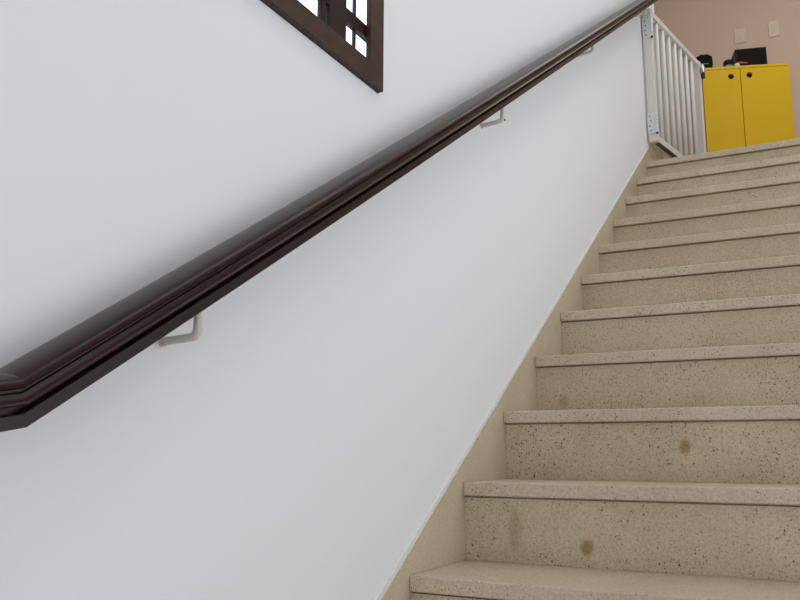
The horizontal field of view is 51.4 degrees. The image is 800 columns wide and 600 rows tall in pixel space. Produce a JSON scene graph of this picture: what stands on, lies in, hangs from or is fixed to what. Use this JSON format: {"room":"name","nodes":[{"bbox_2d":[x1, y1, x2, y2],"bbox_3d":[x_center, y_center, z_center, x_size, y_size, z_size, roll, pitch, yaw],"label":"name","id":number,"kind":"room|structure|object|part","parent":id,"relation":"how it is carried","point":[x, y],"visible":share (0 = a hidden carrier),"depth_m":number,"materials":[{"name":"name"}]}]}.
{"room":"indoor staircase","nodes":[
{"label":"indoor staircase","id":0,"kind":"room"},
{"bbox_2d":[0,0,653,599],"bbox_3d":[-0.280,-1.224,1.582,0.160,5.595,7.560,-5,-12,27],"label":"wall","id":1,"kind":"structure","parent":0,"point":[321,408],"depth_m":1.33,"materials":[{"name":"white paint"}]},
{"bbox_2d":[0,0,657,431],"bbox_3d":[0.261,-0.824,2.296,0.116,2.863,5.257,-5,-12,27],"label":"handrail","id":2,"kind":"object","parent":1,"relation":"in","point":[328,27],"depth_m":1.20,"materials":[{"name":"brown wood"}]},
{"bbox_3d":[-0.662,0.112,0.282,0.068,0.277,1.201,-5,-12,27],"label":"rail","id":3,"kind":"part","parent":2,"relation":"part of","materials":[{"name":"brown wood"}]},
{"bbox_3d":[-0.288,0.030,1.095,0.068,0.056,0.016,-5,-12,27],"label":"arm","id":4,"kind":"part","parent":2,"relation":"part of","materials":[{"name":"beige paint"}]},
{"bbox_3d":[0.268,-0.824,2.292,0.100,2.863,5.257,-5,-12,27],"label":"handrail","id":5,"kind":"part","parent":2,"relation":"part of","materials":[{"name":"brown wood"}]},
{"bbox_3d":[0.248,-0.498,2.232,0.068,0.061,0.016,-5,-12,27],"label":"arm","id":6,"kind":"part","parent":2,"relation":"part of","materials":[{"name":"beige paint"}]},
{"bbox_3d":[0.725,-0.981,3.244,0.068,0.049,0.016,-5,-12,27],"label":"arm","id":7,"kind":"part","parent":2,"relation":"part of","materials":[{"name":"beige paint"}]},
{"bbox_3d":[1.281,-1.539,4.426,0.068,0.049,0.016,-5,-12,27],"label":"arm","id":8,"kind":"part","parent":2,"relation":"part of","materials":[{"name":"beige paint"}]},
{"bbox_2d":[376,143,663,599],"bbox_3d":[0.425,0.239,2.510,0.008,3.025,4.809,-5,-12,27],"label":"baseboard","id":9,"kind":"structure","parent":1,"relation":"attached to","point":[441,542],"depth_m":2.12,"materials":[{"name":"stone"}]},
{"bbox_2d":[642,8,705,157],"bbox_3d":[1.620,-1.171,4.828,0.072,0.773,0.840,-8,-13,38],"label":"safety gate","id":10,"kind":"object","parent":1,"relation":"attached to","point":[651,23],"visible":0.91,"depth_m":4.77,"materials":[{"name":"white metal"}]},
{"bbox_3d":[1.612,-0.805,4.771,0.044,0.033,0.751,-8,-13,38],"label":"rail","id":11,"kind":"part","parent":10,"relation":"part of","materials":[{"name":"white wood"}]},
{"bbox_3d":[1.615,-1.533,4.907,0.035,0.032,0.751,-8,-13,38],"label":"rail","id":12,"kind":"part","parent":10,"relation":"part of","materials":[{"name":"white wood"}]},
{"bbox_2d":[654,0,799,158],"bbox_3d":[3.952,-1.727,6.202,5.198,2.875,0.120,-5,-12,27],"label":"wall","id":13,"kind":"structure","parent":0,"point":[703,27],"depth_m":6.87,"materials":[{"name":"beige paint"}]},
{"bbox_2d":[734,28,745,43],"bbox_3d":[2.791,-2.169,6.826,0.085,0.122,0.013,-5,-12,27],"label":"switch plate","id":14,"kind":"object","parent":13,"relation":"attached to","point":[739,34],"visible":1,"depth_m":6.82,"materials":[{"name":"beige plastic"}]},
{"bbox_2d":[768,20,779,37],"bbox_3d":[3.017,-2.190,6.710,0.078,0.132,0.013,-5,-12,27],"label":"switch plate","id":15,"kind":"object","parent":13,"relation":"attached to","point":[773,27],"visible":1,"depth_m":6.71,"materials":[{"name":"beige plastic"}]},
{"bbox_3d":[3.441,-0.542,4.998,5.198,0.100,2.060,-5,-12,27],"label":"floor","id":16,"kind":"structure","parent":0,"visible":0},
{"bbox_2d":[702,63,794,151],"bbox_3d":[2.513,-1.041,6.056,0.594,1.260,0.360,-1,-11,9],"label":"cabinet","id":17,"kind":"object","parent":16,"relation":"on","point":[747,105],"visible":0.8,"depth_m":5.94,"materials":[{"name":"paint"}]},
{"bbox_2d":[696,54,712,67],"bbox_3d":[2.230,-1.738,6.157,0.153,0.144,0.124,-1,-11,9],"label":"pouch","id":18,"kind":"object","parent":17,"relation":"on","point":[705,59],"visible":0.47,"depth_m":6.10,"materials":[{"name":"black fabric"}]},
{"bbox_3d":[2.322,-1.090,5.919,0.259,1.172,0.018,-1,-11,9],"label":"door","id":19,"kind":"part","parent":17,"relation":"part of","materials":[{"name":"yellow paint"}]},
{"bbox_2d":[723,59,733,66],"bbox_3d":[2.398,-1.717,6.067,0.072,0.071,0.072,-1,-11,9],"label":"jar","id":20,"kind":"object","parent":17,"relation":"on","point":[728,62],"visible":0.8,"depth_m":6.04,"materials":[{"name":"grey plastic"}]},
{"bbox_2d":[734,62,747,65],"bbox_3d":[2.474,-1.708,6.033,0.095,0.042,0.040,-1,-11,9],"label":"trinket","id":21,"kind":"object","parent":17,"relation":"on","point":[737,63],"visible":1,"depth_m":6.02,"materials":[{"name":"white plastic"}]},
{"bbox_2d":[731,47,766,65],"bbox_3d":[2.577,-1.750,6.133,0.217,0.162,0.152,-2,-11,12],"label":"box","id":22,"kind":"object","parent":17,"relation":"on","point":[753,56],"visible":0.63,"depth_m":6.06,"materials":[{"name":"black plastic"}]},
{"bbox_3d":[2.618,-1.097,5.874,0.330,1.172,0.018,-1,-11,9],"label":"door","id":23,"kind":"part","parent":17,"relation":"part of","materials":[{"name":"yellow paint"}]},
{"bbox_3d":[1.643,1.379,0.069,4.206,0.100,7.560,-5,-12,27],"label":"floor","id":24,"kind":"structure","parent":0,"visible":0},
{"bbox_2d":[410,138,799,599],"bbox_3d":[1.059,0.308,2.252,1.340,2.800,4.648,-5,-12,27],"label":"staircase","id":25,"kind":"structure","parent":24,"relation":"on","point":[658,457],"depth_m":2.11,"materials":[{"name":"stone"}]}
]}

